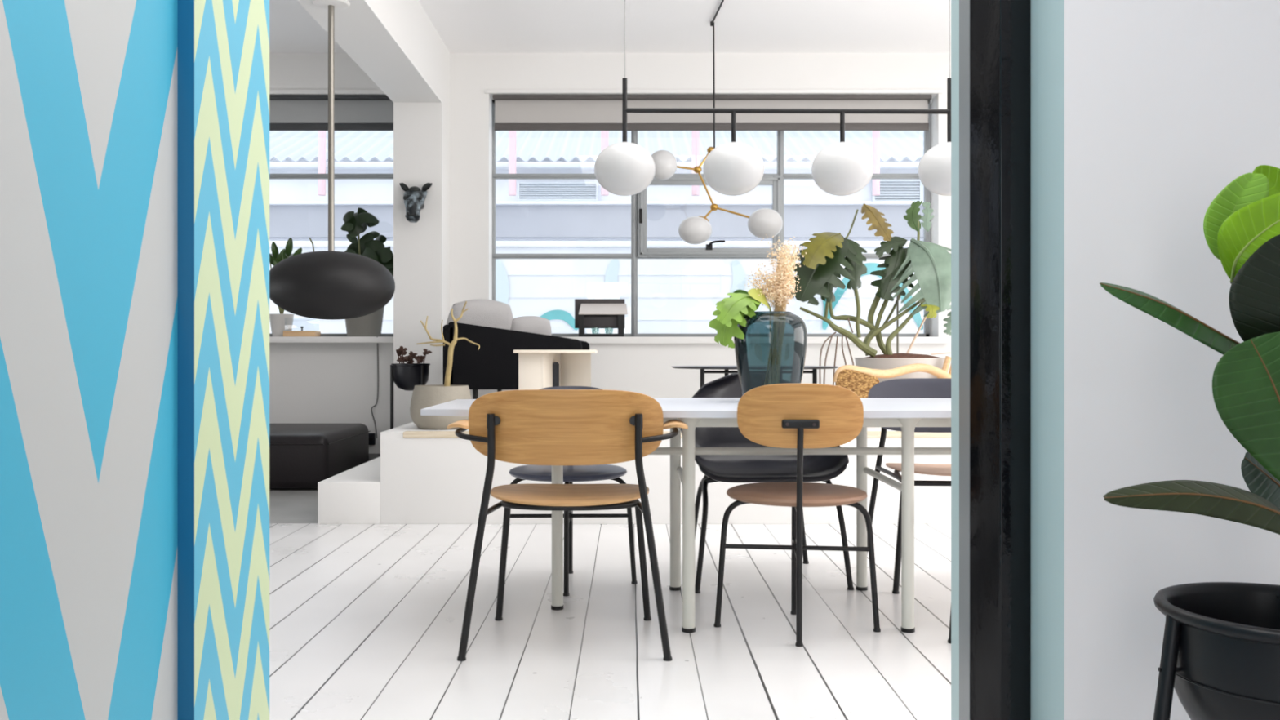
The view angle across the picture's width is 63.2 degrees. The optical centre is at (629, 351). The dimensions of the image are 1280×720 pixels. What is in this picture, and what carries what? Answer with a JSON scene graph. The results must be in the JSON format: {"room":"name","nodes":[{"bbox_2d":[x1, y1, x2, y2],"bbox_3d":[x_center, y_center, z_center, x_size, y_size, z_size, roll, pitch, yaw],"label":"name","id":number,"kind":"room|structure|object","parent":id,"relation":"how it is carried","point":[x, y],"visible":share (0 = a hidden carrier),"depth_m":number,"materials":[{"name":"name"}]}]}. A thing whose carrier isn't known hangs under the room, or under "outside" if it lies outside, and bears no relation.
{"room":"hallway","nodes":[
{"label":"hallway","id":0,"kind":"room"},
{"bbox_2d":[0,0,177,719],"bbox_3d":[-0.913,-0.480,-0.350,0.174,2.800,4.500,0,0,0],"label":"wall","id":1,"kind":"structure","parent":0,"point":[88,88],"depth_m":1.58,"materials":[{"name":"paint"}]},
{"bbox_2d":[269,488,317,523],"bbox_3d":[-3.100,0.960,6.890,3.000,0.080,2.620,0,0,0],"label":"floor","id":2,"kind":"structure","parent":0,"point":[286,505],"depth_m":6.21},
{"bbox_2d":[269,423,370,488],"bbox_3d":[-2.732,0.734,7.447,1.476,0.372,1.166,0,0,0],"label":"ottoman","id":3,"kind":"object","parent":2,"relation":"on","point":[302,455],"visible":0.3,"depth_m":6.89,"materials":[{"name":"black leather"}]},
{"bbox_2d":[345,306,384,336],"bbox_3d":[-2.099,-0.275,8.220,0.329,0.310,0.329,0,0,0],"label":"pot","id":4,"kind":"object","parent":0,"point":[370,325],"depth_m":8.11,"materials":[{"name":"grey ceramic"}]},
{"bbox_2d":[393,102,449,427],"bbox_3d":[-1.599,-0.480,8.020,0.363,2.800,0.360,0,0,0],"label":"column","id":5,"kind":"structure","parent":0,"point":[421,131],"depth_m":7.84,"materials":[{"name":"white paint"}]},
{"bbox_2d":[399,182,432,222],"bbox_3d":[-1.607,-1.115,7.779,0.225,0.306,0.249,0,0,38],"label":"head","id":6,"kind":"object","parent":5,"relation":"attached to","point":[414,198],"visible":1,"depth_m":7.69},
{"bbox_2d":[269,523,951,719],"bbox_3d":[0.000,0.960,1.490,9.200,0.080,8.180,0,0,0],"label":"floor","id":7,"kind":"structure","parent":0,"point":[366,620],"depth_m":3.41,"materials":[{"name":"white wood"}]},
{"bbox_2d":[446,389,688,661],"bbox_3d":[-0.195,0.516,3.350,0.766,0.808,0.555,0,0,0],"label":"armchair","id":8,"kind":"object","parent":7,"relation":"on","point":[535,427],"visible":1,"depth_m":3.12,"materials":[{"name":"brown wood"}]},
{"bbox_2d":[504,386,637,595],"bbox_3d":[-0.243,0.532,4.146,0.548,0.776,0.505,0,0,-1],"label":"dining chair","id":9,"kind":"object","parent":7,"relation":"on","point":[571,473],"visible":0.34,"depth_m":4.07,"materials":[{"name":"grey wood"}]},
{"bbox_2d":[317,422,951,524],"bbox_3d":[1.416,0.675,6.880,6.168,0.490,2.640,0,0,0],"label":"platform","id":10,"kind":"object","parent":7,"relation":"on","point":[412,480],"visible":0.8,"depth_m":5.56,"materials":[{"name":"white paint"}]},
{"bbox_2d":[390,346,431,429],"bbox_3d":[-1.508,0.328,7.203,0.279,0.739,0.270,0,0,0],"label":"plant stand","id":11,"kind":"object","parent":10,"relation":"on","point":[406,375],"visible":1,"depth_m":7.13,"materials":[{"name":"black"}]},
{"bbox_2d":[391,363,430,391],"bbox_3d":[-1.515,0.174,7.200,0.264,0.188,0.264,0,0,0],"label":"plant pot","id":12,"kind":"object","parent":11,"relation":"on","point":[405,375],"depth_m":7.10,"materials":[{"name":"black ceramic"}]},
{"bbox_2d":[409,301,479,429],"bbox_3d":[-1.059,0.072,5.860,0.350,0.716,0.350,0,0,45],"label":"potted plant","id":13,"kind":"object","parent":10,"relation":"on","point":[423,396],"visible":0.88,"depth_m":5.74,"materials":[{"name":"ceramic"}]},
{"bbox_2d":[443,321,589,399],"bbox_3d":[-0.720,0.121,7.080,0.873,0.618,1.320,0,0,0],"label":"sofa","id":14,"kind":"object","parent":10,"relation":"on","point":[495,366],"visible":0.49,"depth_m":6.42,"materials":[{"name":"black fabric"}]},
{"bbox_2d":[446,299,513,329],"bbox_3d":[-0.993,-0.138,6.900,0.480,0.420,0.222,0,0,-29],"label":"cushion","id":15,"kind":"object","parent":14,"relation":"on","point":[485,313],"visible":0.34,"depth_m":6.81,"materials":[{"name":"grey fabric"}]},
{"bbox_2d":[511,315,551,335],"bbox_3d":[-0.689,-0.092,7.050,0.340,0.301,0.192,0,0,-32],"label":"cushion","id":16,"kind":"object","parent":14,"relation":"on","point":[531,324],"visible":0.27,"depth_m":6.97,"materials":[{"name":"grey fabric"}]},
{"bbox_2d":[513,350,597,390],"bbox_3d":[-0.421,0.209,5.990,0.460,0.442,0.340,0,0,0],"label":"side table","id":17,"kind":"object","parent":10,"relation":"on","point":[537,369],"visible":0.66,"depth_m":5.90,"materials":[{"name":"beige laminate"}]},
{"bbox_2d":[403,431,951,437],"bbox_3d":[1.645,0.442,5.587,5.710,0.030,0.067,0,0,0],"label":"trim","id":18,"kind":"structure","parent":10,"relation":"attached to","point":[406,433],"depth_m":5.55,"materials":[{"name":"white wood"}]},
{"bbox_2d":[671,365,838,387],"bbox_3d":[0.756,0.259,6.300,1.003,0.343,0.802,0,0,0],"label":"coffee table","id":19,"kind":"object","parent":10,"relation":"on","point":[726,371],"visible":0.44,"depth_m":6.09,"materials":[{"name":"black metal"}]},
{"bbox_2d":[788,200,951,385],"bbox_3d":[1.575,-0.236,6.681,1.212,1.496,0.608,0,0,-19],"label":"monstera","id":20,"kind":"object","parent":10,"relation":"on","point":[820,268],"visible":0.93,"depth_m":6.59,"materials":[{"name":"green plant"}]},
{"bbox_2d":[833,363,951,397],"bbox_3d":[1.576,0.249,6.130,0.830,0.361,0.460,0,0,0],"label":"woven chair","id":21,"kind":"object","parent":10,"relation":"on","point":[859,380],"visible":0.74,"depth_m":5.92,"materials":[{"name":"beige wicker"}]},
{"bbox_2d":[937,355,951,377],"bbox_3d":[1.995,0.216,6.450,0.305,0.440,0.038,0,0,0],"label":"trestle","id":22,"kind":"object","parent":10,"relation":"on","point":[948,359],"visible":0.08,"depth_m":6.43,"materials":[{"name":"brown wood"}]},
{"bbox_2d":[420,397,951,632],"bbox_3d":[0.553,0.552,3.735,2.466,0.735,0.955,0,0,0],"label":"dining table","id":23,"kind":"object","parent":7,"relation":"on","point":[907,414],"visible":0.35,"depth_m":3.61,"materials":[{"name":"grey metal"}]},
{"bbox_2d":[733,311,807,395],"bbox_3d":[0.521,0.019,3.850,0.269,0.333,0.269,0,0,0],"label":"vase","id":24,"kind":"object","parent":23,"relation":"on","point":[772,350],"visible":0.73,"depth_m":3.74,"materials":[{"name":"teal glass"}]},
{"bbox_2d":[709,288,771,348],"bbox_3d":[0.414,-0.035,3.815,0.240,0.400,0.190,0,0,0],"label":"leaf cutting","id":25,"kind":"object","parent":24,"relation":"in","point":[730,312],"visible":0.97,"depth_m":3.78,"materials":[{"name":"green plant"}]},
{"bbox_2d":[744,234,807,311],"bbox_3d":[0.548,-0.138,3.858,0.242,0.607,0.223,0,0,0],"label":"dried flowers","id":26,"kind":"object","parent":24,"relation":"in","point":[779,293],"visible":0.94,"depth_m":3.84,"materials":[{"name":"brown plant"}]},
{"bbox_2d":[680,373,853,593],"bbox_3d":[0.532,0.505,4.280,0.626,0.830,0.585,0,0,-5],"label":"shell chair","id":27,"kind":"object","parent":7,"relation":"on","point":[715,468],"visible":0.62,"depth_m":4.36,"materials":[{"name":"black"}]},
{"bbox_2d":[713,383,880,646],"bbox_3d":[0.550,0.508,3.419,0.548,0.824,0.540,0,0,7],"label":"dining chair","id":28,"kind":"object","parent":7,"relation":"on","point":[799,416],"visible":1,"depth_m":3.22,"materials":[{"name":"brown wood"}]},
{"bbox_2d":[866,377,951,594],"bbox_3d":[1.285,0.516,4.170,0.643,0.808,0.540,0,0,4],"label":"dining chair","id":29,"kind":"object","parent":7,"relation":"on","point":[913,388],"visible":0.24,"depth_m":4.40,"materials":[{"name":"grey wood"}]},
{"bbox_2d":[947,609,951,643],"bbox_3d":[1.281,0.508,3.292,0.548,0.824,0.485,0,0,-2],"label":"dining chair","id":30,"kind":"object","parent":7,"relation":"on","point":[949,634],"visible":0.02,"depth_m":3.29,"materials":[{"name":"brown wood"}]},
{"bbox_2d":[1153,582,1279,719],"bbox_3d":[0.907,0.644,1.500,0.397,0.555,0.405,0,0,0],"label":"plant pot","id":31,"kind":"object","parent":7,"relation":"on","point":[1220,655],"visible":1,"depth_m":1.46,"materials":[{"name":"black metal"}]},
{"bbox_2d":[1099,164,1279,534],"bbox_3d":[0.846,0.090,1.433,0.472,0.737,0.162,0,0,-20],"label":"rubber plant","id":32,"kind":"object","parent":31,"relation":"on","point":[1242,224],"visible":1,"depth_m":1.42,"materials":[{"name":"green plant"}]},
{"bbox_2d":[269,53,951,453],"bbox_3d":[0.000,-0.855,8.375,9.200,3.650,0.350,0,0,0],"label":"wall","id":33,"kind":"structure","parent":0,"point":[310,383],"depth_m":8.20,"materials":[{"name":"white paint"}]},
{"bbox_2d":[269,94,393,130],"bbox_3d":[-2.862,-1.900,8.270,2.475,0.270,0.090,0,0,0],"label":"roller blind","id":34,"kind":"object","parent":33,"relation":"attached to","point":[286,112],"visible":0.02,"depth_m":8.29,"materials":[{"name":"grey fabric"}]},
{"bbox_2d":[269,173,393,336],"bbox_3d":[-2.895,-1.079,8.415,2.570,1.917,0.070,0,0,0],"label":"window","id":35,"kind":"structure","parent":33,"relation":"in","point":[272,176],"depth_m":8.40,"materials":[{"name":"silver metal"}]},
{"bbox_2d":[269,336,393,342],"bbox_3d":[-2.850,-0.095,8.240,2.700,0.050,0.360,0,0,0],"label":"trim","id":36,"kind":"structure","parent":33,"relation":"attached to","point":[272,339],"depth_m":8.06,"materials":[{"name":"white paint"}]},
{"bbox_2d":[269,237,314,336],"bbox_3d":[-2.689,-0.515,8.239,0.394,0.791,0.190,0,0,16],"label":"potted plant","id":37,"kind":"object","parent":36,"relation":"on","point":[279,322],"visible":0.44,"depth_m":8.21,"materials":[{"name":"green plant"}]},
{"bbox_2d":[283,326,320,336],"bbox_3d":[-2.583,-0.195,8.200,0.250,0.150,0.160,0,0,0],"label":"glass box","id":38,"kind":"object","parent":36,"relation":"on","point":[286,333],"visible":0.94,"depth_m":8.12,"materials":[{"name":"brown wood"}]},
{"bbox_2d":[341,207,393,336],"bbox_3d":[-2.064,-0.631,8.220,0.479,1.022,0.329,0,0,0],"label":"potted ficus","id":39,"kind":"object","parent":36,"relation":"on","point":[355,224],"visible":0.62,"depth_m":8.13,"materials":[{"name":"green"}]},
{"bbox_2d":[368,433,375,444],"bbox_3d":[-2.046,0.685,8.186,0.085,0.091,0.028,0,0,0],"label":"wall socket","id":40,"kind":"object","parent":33,"relation":"attached to","point":[371,436],"visible":0.52,"depth_m":8.18,"materials":[{"name":"black plastic"}]},
{"bbox_2d":[368,453,380,461],"bbox_3d":[-3.145,0.860,8.188,2.710,0.120,0.025,0,0,0],"label":"baseboard","id":41,"kind":"structure","parent":33,"relation":"attached to","point":[371,456],"depth_m":8.18,"materials":[{"name":"grey paint"}]},
{"bbox_2d":[371,336,378,438],"bbox_3d":[-1.973,0.280,8.130,0.054,0.801,0.160,0,0,-30],"label":"power cord","id":42,"kind":"object","parent":33,"relation":"hanging from","point":[376,336],"visible":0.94,"depth_m":8.19,"materials":[{"name":"grey plastic"}]},
{"bbox_2d":[269,88,942,94],"bbox_3d":[-0.868,-2.050,8.195,6.665,0.035,0.030,0,0,0],"label":"trim","id":43,"kind":"structure","parent":33,"relation":"attached to","point":[272,91],"depth_m":8.18,"materials":[{"name":"white paint"}]},
{"bbox_2d":[492,99,929,336],"bbox_3d":[0.651,-1.079,8.380,3.544,1.917,0.139,0,0,0],"label":"window","id":44,"kind":"structure","parent":33,"relation":"in","point":[639,250],"depth_m":8.39,"materials":[{"name":"silver metal"}]},
{"bbox_2d":[492,94,931,130],"bbox_3d":[0.656,-1.900,8.270,3.482,0.270,0.090,0,0,0],"label":"roller blind","id":45,"kind":"object","parent":44,"relation":"attached to","point":[512,112],"visible":1,"depth_m":8.29,"materials":[{"name":"grey fabric"}]},
{"bbox_2d":[559,336,948,343],"bbox_3d":[0.682,-0.092,8.280,3.625,0.055,0.280,0,0,0],"label":"trim","id":46,"kind":"structure","parent":33,"relation":"attached to","point":[590,340],"depth_m":8.14,"materials":[{"name":"white paint"}]},
{"bbox_2d":[574,298,627,336],"bbox_3d":[-0.225,-0.271,8.227,0.425,0.302,0.177,0,0,0],"label":"display stand","id":47,"kind":"object","parent":46,"relation":"on","point":[588,313],"visible":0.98,"depth_m":8.19,"materials":[{"name":"grey metal"}]},
{"bbox_2d":[583,315,617,327],"bbox_3d":[-0.215,-0.239,8.240,0.342,0.086,0.100,0,0,0],"label":"tray","id":48,"kind":"object","parent":47,"relation":"on","point":[588,321],"depth_m":8.19,"materials":[{"name":"grey metal"}]},
{"bbox_2d":[269,0,951,53],"bbox_3d":[0.000,-2.410,5.400,9.200,0.100,6.200,0,0,0],"label":"ceiling","id":49,"kind":"structure","parent":0,"point":[464,26],"depth_m":7.54,"materials":[{"name":"white paint"}]},
{"bbox_2d":[296,0,449,112],"bbox_3d":[-1.599,-2.120,5.250,0.363,0.480,5.900,0,0,0],"label":"ceiling beam","id":50,"kind":"structure","parent":49,"relation":"attached to","point":[396,43],"depth_m":6.71,"materials":[{"name":"white paint"}]},
{"bbox_2d":[269,0,395,319],"bbox_3d":[-1.604,-1.027,5.590,0.671,1.706,0.671,0,0,0],"label":"pendant","id":51,"kind":"object","parent":50,"relation":"hanging from","point":[330,284],"visible":0.99,"depth_m":5.38,"materials":[{"name":"black metal"}]},
{"bbox_2d":[651,0,782,244],"bbox_3d":[0.758,-1.559,6.975,0.872,1.602,1.242,0,0,-26],"label":"lamp","id":52,"kind":"object","parent":49,"relation":"hanging from","point":[762,222],"visible":0.92,"depth_m":7.24,"materials":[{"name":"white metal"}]},
{"bbox_2d":[594,0,951,195],"bbox_3d":[0.565,-1.461,3.730,1.384,1.799,0.219,0,0,0],"label":"pendant lamp","id":53,"kind":"object","parent":49,"relation":"hanging from","point":[624,168],"visible":0.85,"depth_m":3.67,"materials":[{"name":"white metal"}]},
{"bbox_2d":[854,357,950,382],"bbox_3d":[1.771,0.233,6.750,0.608,0.394,0.608,0,0,0],"label":"pot","id":54,"kind":"object","parent":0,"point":[881,363],"depth_m":6.49,"materials":[{"name":"grey ceramic"}]},
{"bbox_2d":[1030,0,1279,719],"bbox_3d":[2.697,-0.330,2.134,3.806,2.500,0.467,0,0,0],"label":"wall","id":55,"kind":"structure","parent":0,"point":[1143,112],"depth_m":1.90,"materials":[{"name":"white paint"}]},
{"label":"outside","id":56,"kind":"structure","parent":0,"visible":0},
{"bbox_3d":[0.000,1.020,16.275,20.000,0.200,15.450,0,0,0],"label":"ground","id":57,"kind":"structure","parent":56,"visible":0},
{"bbox_2d":[269,240,923,333],"bbox_3d":[0.000,-0.150,11.600,16.000,2.141,0.300,0,0,0],"label":"wall","id":58,"kind":"structure","parent":57,"relation":"on","point":[675,295],"depth_m":11.50,"materials":[{"name":"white paint"}]},
{"bbox_2d":[269,130,923,240],"bbox_3d":[-0.002,-2.780,16.316,18.005,7.400,5.568,0,0,0],"label":"building","id":59,"kind":"structure","parent":57,"relation":"on","point":[526,210],"depth_m":13.92,"materials":[{"name":"grey"}]},
{"bbox_3d":[0.000,-0.730,2.135,9.200,3.300,0.470,0,0,0],"label":"wall","id":60,"kind":"structure","parent":0,"visible":0},
{"bbox_2d":[177,0,269,719],"bbox_3d":[-0.998,-0.330,2.098,0.405,2.500,0.397,0,0,0],"label":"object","id":61,"kind":"structure","parent":60,"relation":"attached to","point":[223,46],"depth_m":2.03,"materials":[{"name":"multicoloured paint"}]},
{"bbox_2d":[951,0,959,719],"bbox_3d":[0.763,-0.330,2.338,0.062,2.500,0.057,0,0,0],"label":"trim","id":62,"kind":"structure","parent":60,"relation":"attached to","point":[954,3],"depth_m":2.34,"materials":[{"name":"grey paint"}]},
{"bbox_2d":[959,0,969,719],"bbox_3d":[0.763,-0.330,2.275,0.062,2.500,0.070,0,0,0],"label":"trim","id":63,"kind":"structure","parent":60,"relation":"attached to","point":[964,5],"depth_m":2.27,"materials":[{"name":"grey paint"}]},
{"bbox_2d":[969,0,1030,719],"bbox_3d":[0.763,-0.330,2.148,0.062,2.500,0.184,0,0,0],"label":"trim","id":64,"kind":"structure","parent":60,"relation":"attached to","point":[1000,29],"depth_m":2.06,"materials":[{"name":"black paint"}]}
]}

